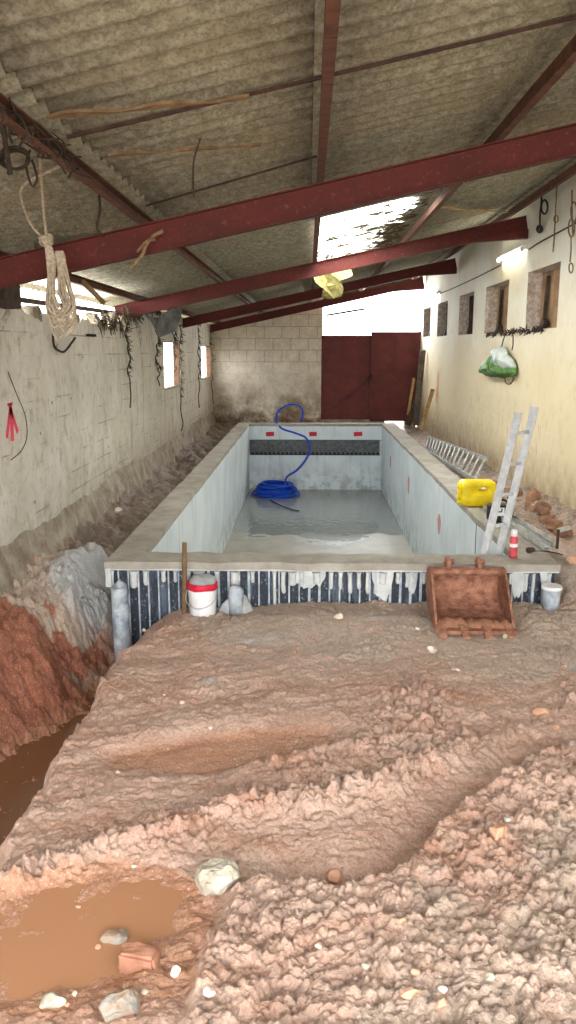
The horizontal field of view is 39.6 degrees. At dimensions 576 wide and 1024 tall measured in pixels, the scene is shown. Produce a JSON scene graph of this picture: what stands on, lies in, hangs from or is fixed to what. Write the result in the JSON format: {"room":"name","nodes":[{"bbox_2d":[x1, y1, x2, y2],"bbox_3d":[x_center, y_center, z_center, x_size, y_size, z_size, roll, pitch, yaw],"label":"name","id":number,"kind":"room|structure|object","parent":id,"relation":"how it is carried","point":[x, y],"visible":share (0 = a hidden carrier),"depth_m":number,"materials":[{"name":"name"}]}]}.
{"room":"indoor pool construction site","nodes":[
{"label":"indoor pool construction site","id":0,"kind":"room"},
{"bbox_2d":[0,308,212,546],"bbox_3d":[-2.305,-0.741,10.574,0.106,4.055,21.900,0,11,1],"label":"wall","id":1,"kind":"structure","parent":0,"point":[82,427],"depth_m":8.68,"materials":[{"name":"concrete"}]},
{"bbox_2d":[0,285,21,308],"bbox_3d":[-2.511,-1.183,3.422,0.040,0.280,7.650,0,11,1],"label":"board","id":2,"kind":"object","parent":1,"relation":"attached to","point":[10,297],"visible":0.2,"depth_m":6.93,"materials":[{"name":"brown wood"}]},
{"bbox_2d":[8,372,27,459],"bbox_3d":[-2.337,-0.841,6.909,0.008,0.737,0.440,0,11,1],"label":"cable","id":3,"kind":"object","parent":1,"relation":"attached to","point":[8,372],"visible":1,"depth_m":6.99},
{"bbox_2d":[21,305,41,321],"bbox_3d":[-2.422,-1.843,7.452,0.202,0.177,0.318,0,11,1],"label":"block","id":4,"kind":"object","parent":1,"relation":"on","point":[35,311],"visible":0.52,"depth_m":7.38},
{"bbox_2d":[52,334,75,352],"bbox_3d":[-2.266,-1.729,8.126,0.036,0.227,0.721,1,11,3],"label":"wire hook","id":5,"kind":"object","parent":1,"relation":"attached to","point":[74,338],"visible":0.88,"depth_m":7.98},
{"bbox_2d":[21,297,115,312],"bbox_3d":[-2.427,-2.324,9.083,0.050,0.095,4.001,0,11,1],"label":"rail","id":6,"kind":"object","parent":1,"relation":"attached to","point":[23,300],"visible":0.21,"depth_m":8.53,"materials":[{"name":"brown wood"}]},
{"bbox_2d":[82,312,98,323],"bbox_3d":[-2.364,-2.307,9.590,0.206,0.175,0.212,0,11,1],"label":"block","id":7,"kind":"object","parent":1,"relation":"on","point":[93,318],"visible":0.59,"depth_m":9.51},
{"bbox_2d":[0,412,215,597],"bbox_3d":[-2.122,-0.191,12.365,0.179,1.465,18.200,0,11,1],"label":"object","id":8,"kind":"structure","parent":1,"relation":"attached to","point":[15,557],"depth_m":8.84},
{"bbox_2d":[97,308,160,337],"bbox_3d":[-2.144,-2.804,11.441,0.141,0.668,4.116,0,11,1],"label":"dead leaves","id":9,"kind":"object","parent":1,"relation":"attached to","point":[103,320],"visible":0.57,"depth_m":10.23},
{"bbox_2d":[124,304,136,407],"bbox_3d":[-2.146,-2.122,10.925,0.161,1.390,0.356,-4,12,-19],"label":"dry creeper","id":10,"kind":"object","parent":1,"relation":"attached to","point":[126,331],"visible":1,"depth_m":10.86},
{"bbox_2d":[155,330,168,385],"bbox_3d":[-2.062,-2.515,13.074,0.219,0.911,0.300,0,11,1],"label":"dry creeper","id":11,"kind":"object","parent":1,"relation":"attached to","point":[159,343],"visible":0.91,"depth_m":13.05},
{"bbox_2d":[163,341,179,389],"bbox_3d":[-2.196,-2.714,14.764,0.120,0.840,1.620,0,11,1],"label":"window","id":12,"kind":"structure","parent":1,"relation":"in","point":[176,373],"depth_m":15.52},
{"bbox_2d":[172,325,181,371],"bbox_3d":[-2.030,-3.041,14.741,0.183,0.919,0.331,0,11,1],"label":"dry creeper","id":13,"kind":"object","parent":1,"relation":"attached to","point":[174,337],"visible":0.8,"depth_m":14.74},
{"bbox_2d":[179,324,185,430],"bbox_3d":[-2.027,-2.582,15.458,0.156,2.051,0.250,0,11,1],"label":"dry creeper","id":14,"kind":"object","parent":1,"relation":"attached to","point":[180,342],"visible":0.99,"depth_m":15.40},
{"bbox_2d":[197,324,203,407],"bbox_3d":[-1.955,-3.309,18.009,0.174,1.907,0.320,0,11,1],"label":"dry creeper","id":15,"kind":"object","parent":1,"relation":"attached to","point":[200,324],"visible":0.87,"depth_m":18.03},
{"bbox_2d":[201,346,210,379],"bbox_3d":[-2.069,-3.697,19.742,0.120,0.790,1.770,0,11,1],"label":"window","id":16,"kind":"structure","parent":1,"relation":"in","point":[208,355],"depth_m":20.57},
{"bbox_2d":[210,325,215,403],"bbox_3d":[-1.905,-3.745,20.326,0.153,1.980,0.299,0,11,1],"label":"dry creeper","id":17,"kind":"object","parent":1,"relation":"attached to","point":[212,355],"visible":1,"depth_m":20.29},
{"bbox_2d":[0,123,575,288],"bbox_3d":[0.193,-2.029,5.198,5.689,1.396,0.090,0,11,1],"label":"rafter","id":18,"kind":"object","parent":1,"relation":"attached to","point":[558,143],"visible":1,"depth_m":5.20,"materials":[{"name":"red paint"}]},
{"bbox_2d":[80,279,105,304],"bbox_3d":[-1.373,-1.550,5.641,0.020,0.162,0.238,6,13,27],"label":"wooden stick","id":19,"kind":"object","parent":18,"relation":"attached to","point":[83,282],"visible":1,"depth_m":5.63,"materials":[{"name":"brown wood"}]},
{"bbox_2d":[130,229,163,268],"bbox_3d":[-0.911,-1.693,5.154,0.228,0.250,0.041,-1,11,-4],"label":"strap","id":20,"kind":"object","parent":18,"relation":"attached to","point":[161,231],"visible":1,"depth_m":5.14,"materials":[{"name":"brown fabric"}]},
{"bbox_2d":[136,238,155,252],"bbox_3d":[-0.910,-1.707,5.123,0.128,0.094,0.030,0,11,1],"label":"strap","id":21,"kind":"object","parent":20,"relation":"attached to","point":[145,242],"visible":1,"depth_m":5.12,"materials":[{"name":"brown fabric"}]},
{"bbox_2d":[211,277,423,331],"bbox_3d":[0.643,-5.225,20.256,5.559,1.368,0.090,0,11,1],"label":"rafter","id":22,"kind":"object","parent":1,"relation":"attached to","point":[415,284],"visible":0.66,"depth_m":20.24,"materials":[{"name":"red paint"}]},
{"bbox_2d":[411,163,575,279],"bbox_3d":[2.920,-3.799,9.822,0.051,0.079,22.200,0,11,1],"label":"purlin","id":23,"kind":"object","parent":22,"relation":"on","point":[570,172],"visible":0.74,"depth_m":9.48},
{"bbox_2d":[440,206,508,212],"bbox_3d":[2.264,-3.631,9.617,0.097,0.280,2.322,7,13,31],"label":"timber slat","id":24,"kind":"object","parent":23,"relation":"attached to","point":[445,207],"visible":0.98,"depth_m":9.41,"materials":[{"name":"brown wood"}]},
{"bbox_2d":[182,258,456,327],"bbox_3d":[0.531,-4.317,15.850,5.558,1.351,0.090,0,11,1],"label":"rafter","id":25,"kind":"object","parent":1,"relation":"on","point":[448,266],"visible":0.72,"depth_m":15.84,"materials":[{"name":"red paint"}]},
{"bbox_2d":[311,0,340,302],"bbox_3d":[0.341,-3.256,9.998,0.052,0.080,22.200,0,11,1],"label":"purlin","id":26,"kind":"object","parent":25,"relation":"on","point":[332,7],"visible":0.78,"depth_m":3.63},
{"bbox_2d":[359,34,575,291],"bbox_3d":[1.591,-3.519,9.912,0.051,0.079,22.200,0,11,1],"label":"purlin","id":27,"kind":"object","parent":25,"relation":"on","point":[566,58],"visible":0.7,"depth_m":4.96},
{"bbox_2d":[113,215,528,317],"bbox_3d":[0.401,-3.270,10.758,5.558,1.329,0.090,0,11,1],"label":"rafter","id":28,"kind":"object","parent":1,"relation":"attached to","point":[515,228],"visible":0.85,"depth_m":10.74,"materials":[{"name":"red paint"}]},
{"bbox_2d":[0,250,219,323],"bbox_3d":[-2.038,-2.754,10.160,0.051,0.079,22.200,0,11,1],"label":"purlin","id":29,"kind":"object","parent":28,"relation":"on","point":[75,279],"visible":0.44,"depth_m":9.23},
{"bbox_2d":[147,307,181,336],"bbox_3d":[-1.880,-2.857,12.026,0.135,0.455,0.826,7,13,31],"label":"sheet","id":30,"kind":"object","parent":29,"relation":"hanging from","point":[168,322],"visible":1,"depth_m":12.11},
{"bbox_2d":[0,92,262,313],"bbox_3d":[-0.939,-2.986,10.085,0.051,0.079,22.200,0,11,1],"label":"purlin","id":31,"kind":"object","parent":28,"relation":"on","point":[97,183],"visible":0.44,"depth_m":4.48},
{"bbox_2d":[0,97,90,178],"bbox_3d":[-1.101,-1.621,3.461,0.182,0.142,1.346,0,11,1],"label":"dry twigs","id":32,"kind":"object","parent":31,"relation":"on","point":[4,111],"visible":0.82,"depth_m":3.51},
{"bbox_2d":[19,133,76,339],"bbox_3d":[-1.309,-1.439,4.299,0.280,0.993,1.491,-3,12,-13],"label":"rope hank","id":33,"kind":"object","parent":31,"relation":"hanging from","point":[58,316],"visible":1,"depth_m":4.95,"materials":[{"name":"fabric"}]},
{"bbox_2d":[96,195,104,236],"bbox_3d":[-1.129,-1.786,4.830,0.051,0.229,0.126,-5,12,-23],"label":"wire","id":34,"kind":"object","parent":31,"relation":"hanging from","point":[99,196],"visible":0.97,"depth_m":4.84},
{"bbox_2d":[204,297,322,426],"bbox_3d":[-0.640,-3.694,21.110,3.090,3.861,0.200,0,11,1],"label":"wall","id":35,"kind":"structure","parent":0,"point":[260,368],"depth_m":21.00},
{"bbox_2d":[322,419,415,428],"bbox_3d":[2.146,-2.239,21.384,2.480,0.500,0.300,0,11,1],"label":"trim","id":36,"kind":"structure","parent":35,"relation":"attached to","point":[323,420],"depth_m":21.21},
{"bbox_2d":[321,332,420,420],"bbox_3d":[2.156,-3.539,20.953,2.570,2.300,0.138,0,11,1],"label":"door","id":37,"kind":"structure","parent":35,"relation":"in","point":[370,377],"depth_m":20.96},
{"bbox_2d":[323,276,422,298],"bbox_3d":[0.785,-5.493,20.729,5.734,1.410,0.060,0,11,1],"label":"trim","id":38,"kind":"structure","parent":35,"relation":"attached to","point":[381,285],"depth_m":20.60,"materials":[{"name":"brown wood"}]},
{"bbox_2d":[0,422,575,1023],"bbox_3d":[0.455,0.486,10.997,5.616,1.981,22.580,0,11,1],"label":"floor","id":39,"kind":"structure","parent":0,"point":[316,759],"depth_m":3.77,"materials":[{"name":"soil"}]},
{"bbox_2d":[0,691,94,845],"bbox_3d":[-1.593,1.780,4.892,1.523,0.001,5.778,0,11,1],"label":"water","id":40,"kind":"object","parent":39,"relation":"on","point":[16,795],"visible":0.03,"depth_m":5.26,"materials":[{"name":"brown liquid"}]},
{"bbox_2d":[39,992,66,1008],"bbox_3d":[-0.773,1.609,2.628,0.089,0.051,0.052,0,11,1],"label":"rock","id":41,"kind":"object","parent":39,"relation":"on","point":[50,1000],"visible":1,"depth_m":2.62,"materials":[{"name":"grey stone"}]},
{"bbox_2d":[0,879,182,999],"bbox_3d":[-0.736,1.561,2.989,0.985,0.001,0.973,0,11,1],"label":"water","id":42,"kind":"object","parent":39,"relation":"on","point":[65,955],"visible":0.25,"depth_m":2.98,"materials":[{"name":"brown liquid"}]},
{"bbox_2d":[100,928,128,944],"bbox_3d":[-0.639,1.576,2.951,0.104,0.066,0.073,0,11,1],"label":"rock","id":43,"kind":"object","parent":39,"relation":"on","point":[113,936],"visible":0.84,"depth_m":2.93,"materials":[{"name":"stone"}]},
{"bbox_2d":[99,987,140,1021],"bbox_3d":[-0.539,1.597,2.581,0.119,0.115,0.121,0,11,1],"label":"rock","id":44,"kind":"object","parent":39,"relation":"on","point":[115,1005],"visible":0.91,"depth_m":2.54,"materials":[{"name":"stone"}]},
{"bbox_2d":[111,579,130,662],"bbox_3d":[-1.363,0.983,6.563,0.144,0.911,0.146,0,11,1],"label":"vertical pipe","id":45,"kind":"object","parent":39,"relation":"on","point":[119,594],"visible":0.76,"depth_m":6.48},
{"bbox_2d":[118,942,160,973],"bbox_3d":[-0.520,1.565,2.800,0.144,0.088,0.087,2,12,8],"label":"brick","id":46,"kind":"object","parent":39,"relation":"on","point":[133,956],"visible":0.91,"depth_m":2.77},
{"bbox_2d":[170,965,180,977],"bbox_3d":[-0.384,1.573,2.738,0.036,0.039,0.031,0,11,1],"label":"rock","id":47,"kind":"object","parent":39,"relation":"on","point":[175,971],"visible":1,"depth_m":2.73,"materials":[{"name":"stone"}]},
{"bbox_2d":[182,542,186,613],"bbox_3d":[-0.838,0.553,6.461,0.040,0.626,0.065,5,13,25],"label":"wooden stake","id":48,"kind":"object","parent":39,"relation":"on","point":[184,544],"visible":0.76,"depth_m":6.44,"materials":[{"name":"brown wood"}]},
{"bbox_2d":[185,573,217,616],"bbox_3d":[-0.693,0.673,6.468,0.254,0.352,0.259,0,11,1],"label":"plastic bucket","id":49,"kind":"object","parent":39,"relation":"on","point":[201,587],"visible":0.98,"depth_m":6.38,"materials":[{"name":"white plastic"}]},
{"bbox_2d":[203,987,215,997],"bbox_3d":[-0.251,1.533,2.551,0.041,0.025,0.027,0,11,1],"label":"stone","id":50,"kind":"object","parent":39,"relation":"on","point":[209,992],"visible":1,"depth_m":2.54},
{"bbox_2d":[195,858,240,895],"bbox_3d":[-0.281,1.470,3.184,0.186,0.143,0.156,0,11,1],"label":"rock","id":51,"kind":"object","parent":39,"relation":"on","point":[215,876],"visible":0.94,"depth_m":3.15,"materials":[{"name":"grey stone"}]},
{"bbox_2d":[104,422,560,662],"bbox_3d":[0.512,-0.032,12.958,3.728,1.698,12.884,0,11,1],"label":"swimming pool","id":52,"kind":"object","parent":39,"relation":"in","point":[203,511],"visible":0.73,"depth_m":9.87,"materials":[{"name":"concrete"}]},
{"bbox_2d":[218,584,253,615],"bbox_3d":[-0.421,0.727,6.507,0.335,0.291,0.168,0,11,1],"label":"pipe stub","id":53,"kind":"object","parent":52,"relation":"attached to","point":[237,602],"visible":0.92,"depth_m":6.45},
{"bbox_2d":[251,403,310,497],"bbox_3d":[-0.045,-1.459,18.564,1.096,2.022,1.848,8,14,34],"label":"coil","id":54,"kind":"object","parent":52,"relation":"on","point":[266,487],"visible":0.99,"depth_m":18.24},
{"bbox_2d":[232,489,402,535],"bbox_3d":[0.585,-0.052,16.704,3.090,0.001,4.897,0,11,1],"label":"water","id":55,"kind":"object","parent":52,"relation":"in","point":[336,512],"visible":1,"depth_m":16.10,"materials":[{"name":"white liquid"}]},
{"bbox_2d":[457,479,496,505],"bbox_3d":[2.090,-0.216,8.902,0.430,0.284,0.261,0,11,1],"label":"jerrycan","id":56,"kind":"object","parent":52,"relation":"on","point":[471,492],"visible":0.95,"depth_m":8.79,"materials":[{"name":"yellow plastic"}]},
{"bbox_2d":[486,499,513,521],"bbox_3d":[2.149,-0.021,8.102,0.240,0.226,0.178,0,11,1],"label":"toolbox","id":57,"kind":"object","parent":52,"relation":"on","point":[502,508],"visible":0.44,"depth_m":8.04,"materials":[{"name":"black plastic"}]},
{"bbox_2d":[480,406,538,554],"bbox_3d":[1.740,0.497,6.969,0.906,2.788,0.128,-5,12,-23],"label":"ladder","id":58,"kind":"object","parent":52,"relation":"on","point":[514,431],"visible":0.45,"depth_m":6.88,"materials":[{"name":"metal"}]},
{"bbox_2d":[509,529,517,557],"bbox_3d":[1.885,0.260,6.680,0.070,0.238,0.070,0,11,1],"label":"spray can","id":59,"kind":"object","parent":52,"relation":"on","point":[513,547],"visible":1,"depth_m":6.66,"materials":[{"name":"red metal"}]},
{"bbox_2d":[483,505,549,549],"bbox_3d":[2.186,0.124,7.777,0.064,0.050,1.805,-1,11,-3],"label":"wooden plank","id":60,"kind":"object","parent":52,"relation":"on","point":[522,531],"visible":0.79,"depth_m":7.30,"materials":[{"name":"wood"}]},
{"bbox_2d":[512,515,559,547],"bbox_3d":[2.290,0.119,7.824,0.064,0.050,1.707,-1,11,-4],"label":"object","id":61,"kind":"object","parent":52,"relation":"on","point":[539,533],"visible":0.48,"depth_m":7.42,"materials":[{"name":"metal"}]},
{"bbox_2d":[555,525,570,548],"bbox_3d":[2.378,0.215,6.989,0.094,0.165,0.272,10,15,41],"label":"clamp","id":62,"kind":"object","parent":61,"relation":"attached to","point":[564,528],"visible":1,"depth_m":7.00,"materials":[{"name":"metal"}]},
{"bbox_2d":[526,547,562,554],"bbox_3d":[2.182,0.329,6.809,0.302,0.052,0.091,4,12,17],"label":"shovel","id":63,"kind":"object","parent":52,"relation":"on","point":[528,549],"visible":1,"depth_m":6.82,"materials":[{"name":"grey metal"}]},
{"bbox_2d":[325,868,342,884],"bbox_3d":[0.189,1.503,3.286,0.071,0.077,0.064,0,11,1],"label":"rock","id":64,"kind":"object","parent":39,"relation":"on","point":[334,876],"visible":0.9,"depth_m":3.27,"materials":[{"name":"orange stone"}]},
{"bbox_2d":[399,986,422,999],"bbox_3d":[0.388,1.516,2.519,0.074,0.036,0.038,0,11,1],"label":"rock","id":65,"kind":"object","parent":39,"relation":"on","point":[408,993],"visible":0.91,"depth_m":2.51,"materials":[{"name":"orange stone"}]},
{"bbox_2d":[407,378,414,414],"bbox_3d":[3.151,-2.961,20.498,0.075,0.947,0.400,6,13,29],"label":"plank","id":66,"kind":"object","parent":39,"relation":"on","point":[413,379],"visible":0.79,"depth_m":20.49,"materials":[{"name":"brown wood"}]},
{"bbox_2d":[405,396,421,426],"bbox_3d":[3.174,-2.584,20.268,0.147,0.811,0.701,8,14,34],"label":"plank","id":67,"kind":"object","parent":39,"relation":"on","point":[409,419],"visible":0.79,"depth_m":20.18,"materials":[{"name":"brown wood"}]},
{"bbox_2d":[413,350,425,424],"bbox_3d":[3.263,-3.084,19.893,0.260,1.861,0.074,0,11,1],"label":"plank","id":68,"kind":"object","parent":39,"relation":"on","point":[422,354],"visible":1,"depth_m":19.88,"materials":[{"name":"brown wood"}]},
{"bbox_2d":[419,389,434,429],"bbox_3d":[3.191,-2.357,18.362,0.340,0.949,0.067,6,13,29],"label":"plank","id":69,"kind":"object","parent":39,"relation":"on","point":[431,394],"visible":1,"depth_m":18.35,"materials":[{"name":"brown wood"}]},
{"bbox_2d":[427,646,436,653],"bbox_3d":[1.014,0.969,5.639,0.072,0.057,0.057,-9,14,-37],"label":"rock","id":70,"kind":"object","parent":39,"relation":"on","point":[431,649],"visible":1,"depth_m":5.62,"materials":[{"name":"stone"}]},
{"bbox_2d":[435,997,447,1009],"bbox_3d":[0.474,1.524,2.476,0.041,0.038,0.027,0,11,1],"label":"rock","id":71,"kind":"object","parent":39,"relation":"on","point":[441,1003],"visible":1,"depth_m":2.47,"materials":[{"name":"orange stone"}]},
{"bbox_2d":[425,436,487,478],"bbox_3d":[2.976,-1.170,15.044,0.397,0.468,7.084,0,11,1],"label":"ladder","id":72,"kind":"object","parent":39,"relation":"on","point":[479,456],"visible":0.91,"depth_m":13.88,"materials":[{"name":"metal"}]},
{"bbox_2d":[426,556,517,638],"bbox_3d":[1.397,0.638,6.118,0.600,0.510,0.664,0,11,1],"label":"bucket","id":73,"kind":"object","parent":39,"relation":"on","point":[465,601],"visible":0.99,"depth_m":6.24,"materials":[{"name":"metal"}]},
{"bbox_2d":[484,972,494,981],"bbox_3d":[0.643,1.483,2.550,0.032,0.027,0.031,0,11,1],"label":"stone","id":74,"kind":"object","parent":39,"relation":"on","point":[489,976],"visible":1,"depth_m":2.54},
{"bbox_2d":[488,824,506,840],"bbox_3d":[0.889,1.348,3.365,0.080,0.066,0.067,-4,12,-19],"label":"rock","id":75,"kind":"object","parent":39,"relation":"on","point":[497,831],"visible":0.94,"depth_m":3.35,"materials":[{"name":"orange stone"}]},
{"bbox_2d":[525,502,534,511],"bbox_3d":[2.790,-0.044,9.193,0.148,0.128,0.184,8,14,34],"label":"clod","id":76,"kind":"object","parent":39,"relation":"on","point":[528,506],"visible":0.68,"depth_m":9.18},
{"bbox_2d":[525,488,540,501],"bbox_3d":[2.944,-0.174,9.626,0.186,0.229,0.235,0,11,1],"label":"clod","id":77,"kind":"object","parent":39,"relation":"on","point":[533,494],"visible":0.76,"depth_m":9.56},
{"bbox_2d":[532,707,549,715],"bbox_3d":[1.456,1.155,4.604,0.102,0.060,0.058,0,11,1],"label":"rock","id":78,"kind":"object","parent":39,"relation":"on","point":[536,711],"visible":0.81,"depth_m":4.59,"materials":[{"name":"orange stone"}]},
{"bbox_2d":[535,500,551,515],"bbox_3d":[2.841,-0.014,8.925,0.189,0.202,0.254,4,12,20],"label":"clod","id":79,"kind":"object","parent":39,"relation":"on","point":[543,508],"visible":0.91,"depth_m":8.88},
{"bbox_2d":[539,514,555,524],"bbox_3d":[2.769,0.088,8.570,0.170,0.128,0.227,0,11,1],"label":"clod","id":80,"kind":"object","parent":39,"relation":"on","point":[542,519],"visible":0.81,"depth_m":8.53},
{"bbox_2d":[541,583,561,610],"bbox_3d":[2.099,0.679,6.381,0.160,0.196,0.160,0,11,1],"label":"tub","id":81,"kind":"object","parent":39,"relation":"on","point":[551,592],"visible":0.99,"depth_m":6.33,"materials":[{"name":"white plastic"}]},
{"bbox_2d":[544,519,562,530],"bbox_3d":[2.750,0.140,8.255,0.194,0.121,0.267,0,11,1],"label":"clod","id":82,"kind":"object","parent":39,"relation":"on","point":[552,524],"visible":0.74,"depth_m":8.27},
{"bbox_2d":[552,524,572,537],"bbox_3d":[2.738,0.192,7.887,0.200,0.140,0.209,-6,13,-27],"label":"clod","id":83,"kind":"object","parent":39,"relation":"on","point":[567,533],"visible":0.64,"depth_m":7.83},
{"bbox_2d":[566,555,575,563],"bbox_3d":[2.392,0.400,6.718,0.108,0.081,0.101,-9,15,-39],"label":"rock","id":84,"kind":"object","parent":39,"relation":"on","point":[570,559],"visible":1,"depth_m":6.68,"materials":[{"name":"orange stone"}]},
{"bbox_2d":[0,0,575,317],"bbox_3d":[0.462,-3.389,9.985,6.303,1.456,22.334,0,11,1],"label":"ceiling","id":85,"kind":"structure","parent":0,"point":[56,55],"depth_m":4.30,"materials":[{"name":"concrete"}]},
{"bbox_2d":[0,122,12,175],"bbox_3d":[-1.263,-1.631,3.586,0.027,0.194,0.232,-3,12,-13],"label":"hanging cable","id":86,"kind":"object","parent":85,"relation":"hanging from","point":[5,146],"visible":0.82,"depth_m":3.60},
{"bbox_2d":[0,145,29,169],"bbox_3d":[-1.295,-1.676,3.807,0.163,0.092,0.153,0,11,1],"label":"cable loop","id":87,"kind":"object","parent":85,"relation":"hanging from","point":[13,148],"visible":0.85,"depth_m":3.79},
{"bbox_2d":[25,150,37,187],"bbox_3d":[-1.275,-1.706,3.974,0.062,0.177,0.012,0,11,1],"label":"cable","id":88,"kind":"object","parent":85,"relation":"hanging from","point":[29,151],"visible":0.8,"depth_m":3.98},
{"bbox_2d":[33,233,98,248],"bbox_3d":[-1.712,-2.101,6.201,0.515,0.150,0.050,-8,14,-34],"label":"batten","id":89,"kind":"object","parent":85,"relation":"attached to","point":[36,245],"visible":0.43,"depth_m":6.16,"materials":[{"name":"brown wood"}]},
{"bbox_2d":[47,94,248,118],"bbox_3d":[-0.608,-1.821,3.586,0.921,0.202,0.067,-5,13,-24],"label":"timber slat","id":90,"kind":"object","parent":85,"relation":"attached to","point":[62,114],"visible":1,"depth_m":3.56,"materials":[{"name":"brown wood"}]},
{"bbox_2d":[107,142,261,156],"bbox_3d":[-0.548,-1.993,4.392,0.935,0.189,0.047,-7,14,-32],"label":"timber slat","id":91,"kind":"object","parent":85,"relation":"attached to","point":[129,152],"visible":1,"depth_m":4.36,"materials":[{"name":"brown wood"}]},
{"bbox_2d":[192,138,200,196],"bbox_3d":[-0.490,-1.853,4.309,0.016,0.288,0.081,-11,16,-43],"label":"wire","id":92,"kind":"object","parent":85,"relation":"hanging from","point":[199,138],"visible":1,"depth_m":4.33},
{"bbox_2d":[146,155,316,206],"bbox_3d":[-0.409,-2.279,5.520,1.240,0.278,0.012,3,12,13],"label":"strip","id":93,"kind":"object","parent":85,"relation":"attached to","point":[315,156],"visible":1,"depth_m":5.51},
{"bbox_2d":[66,15,575,138],"bbox_3d":[0.169,-2.079,3.821,2.475,0.559,0.016,0,11,0],"label":"strip","id":94,"kind":"object","parent":85,"relation":"attached to","point":[573,17],"visible":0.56,"depth_m":3.81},
{"bbox_2d":[326,308,364,315],"bbox_3d":[1.483,-5.172,20.705,1.008,0.209,0.050,0,11,1],"label":"roof rail","id":95,"kind":"object","parent":85,"relation":"attached to","point":[361,309],"visible":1,"depth_m":20.68,"materials":[{"name":"grey metal"}]},
{"bbox_2d":[317,233,402,260],"bbox_3d":[0.998,-3.827,11.615,1.269,0.317,1.530,0,11,1],"label":"sheet","id":96,"kind":"object","parent":85,"relation":"attached to","point":[382,241],"visible":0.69,"depth_m":11.39,"materials":[{"name":"white"}]},
{"bbox_2d":[318,213,418,251],"bbox_3d":[0.961,-3.541,10.143,1.269,0.322,1.530,0,11,1],"label":"sheet","id":97,"kind":"object","parent":85,"relation":"attached to","point":[382,229],"visible":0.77,"depth_m":10.15,"materials":[{"name":"white"}]},
{"bbox_2d":[319,192,432,236],"bbox_3d":[0.913,-3.230,8.687,1.249,0.311,1.510,0,11,1],"label":"sheet","id":98,"kind":"object","parent":85,"relation":"attached to","point":[404,207],"visible":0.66,"depth_m":8.62,"materials":[{"name":"white"}]},
{"bbox_2d":[388,191,434,243],"bbox_3d":[1.430,-3.793,10.851,0.510,0.152,6.000,0,11,1],"label":"trim","id":99,"kind":"structure","parent":85,"relation":"attached to","point":[411,222],"depth_m":9.94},
{"bbox_3d":[1.032,-4.133,13.083,1.261,0.317,1.530,0,11,1],"label":"sheet","id":100,"kind":"object","parent":85,"relation":"attached to","visible":0},
{"bbox_2d":[314,269,352,298],"bbox_3d":[0.698,-3.642,12.596,0.631,0.545,0.358,0,11,1],"label":"scrap","id":101,"kind":"object","parent":100,"relation":"hanging from","point":[332,286],"visible":0.66,"depth_m":12.54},
{"bbox_2d":[416,175,575,510],"bbox_3d":[3.291,-1.789,10.372,0.226,4.390,22.200,0,11,1],"label":"wall","id":102,"kind":"structure","parent":0,"point":[471,410],"depth_m":11.31,"materials":[{"name":"paint"}]},
{"bbox_2d":[466,295,473,333],"bbox_3d":[3.456,-3.662,14.857,0.126,0.748,1.374,0,11,1],"label":"window","id":103,"kind":"structure","parent":102,"relation":"in","point":[471,302],"depth_m":15.15,"materials":[{"name":"brown wood"}]},
{"bbox_2d":[439,265,500,293],"bbox_3d":[3.290,-4.286,14.919,0.025,0.058,5.700,0,11,1],"label":"cable","id":104,"kind":"object","parent":102,"relation":"attached to","point":[498,265],"visible":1,"depth_m":13.97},
{"bbox_2d":[478,335,517,384],"bbox_3d":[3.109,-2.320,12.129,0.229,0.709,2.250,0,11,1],"label":"bag","id":105,"kind":"object","parent":102,"relation":"hanging from","point":[500,364],"visible":1,"depth_m":11.51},
{"bbox_2d":[495,284,508,331],"bbox_3d":[3.395,-3.164,12.474,0.126,0.758,1.524,0,11,1],"label":"window","id":106,"kind":"structure","parent":102,"relation":"in","point":[503,291],"depth_m":12.79,"materials":[{"name":"brown wood"}]},
{"bbox_2d":[496,245,526,261],"bbox_3d":[3.168,-3.665,11.373,0.094,0.080,1.380,0,11,1],"label":"lamp","id":107,"kind":"object","parent":102,"relation":"attached to","point":[522,248],"visible":1,"depth_m":11.20,"materials":[{"name":"white plastic"}]},
{"bbox_2d":[486,324,543,337],"bbox_3d":[3.159,-2.585,11.433,0.090,0.168,3.232,0,11,1],"label":"litter","id":108,"kind":"object","parent":102,"relation":"on","point":[520,331],"visible":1,"depth_m":11.06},
{"bbox_2d":[536,196,548,233],"bbox_3d":[3.130,-3.676,9.822,0.031,0.474,0.445,0,11,1],"label":"wire","id":109,"kind":"object","parent":102,"relation":"hanging from","point":[540,226],"visible":0.96,"depth_m":9.87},
{"bbox_2d":[540,267,559,328],"bbox_3d":[3.333,-2.670,10.030,0.126,0.758,1.394,0,11,1],"label":"window","id":110,"kind":"structure","parent":102,"relation":"in","point":[550,279],"depth_m":10.31,"materials":[{"name":"brown wood"}]},
{"bbox_2d":[528,222,575,249],"bbox_3d":[3.122,-3.079,8.278,0.023,0.166,4.601,0,11,1],"label":"cable","id":111,"kind":"object","parent":102,"relation":"attached to","point":[575,222],"visible":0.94,"depth_m":9.58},
{"bbox_2d":[552,186,558,251],"bbox_3d":[3.115,-3.409,9.284,0.024,0.735,0.177,0,11,1],"label":"hanging wire","id":112,"kind":"object","parent":102,"relation":"hanging from","point":[555,216],"visible":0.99,"depth_m":9.33,"materials":[{"name":"brown metal"}]},
{"bbox_2d":[568,190,575,237],"bbox_3d":[3.100,-3.246,8.681,0.026,0.519,0.278,0,11,1],"label":"wire","id":113,"kind":"object","parent":102,"relation":"hanging from","point":[572,201],"visible":1,"depth_m":8.74,"materials":[{"name":"brown metal"}]},
{"bbox_2d":[568,237,573,273],"bbox_3d":[3.099,-2.812,8.735,0.024,0.412,0.192,0,11,1],"label":"wire","id":114,"kind":"object","parent":113,"relation":"hanging from","point":[570,237],"visible":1,"depth_m":8.77,"materials":[{"name":"brown metal"}]},
{"label":"outside","id":115,"kind":"structure","parent":0,"visible":0},
{"bbox_2d":[165,385,402,425],"bbox_3d":[0.250,0.094,10.219,60.000,0.001,80.000,0,11,1],"label":"ground","id":116,"kind":"structure","parent":115,"point":[398,423],"depth_m":23.87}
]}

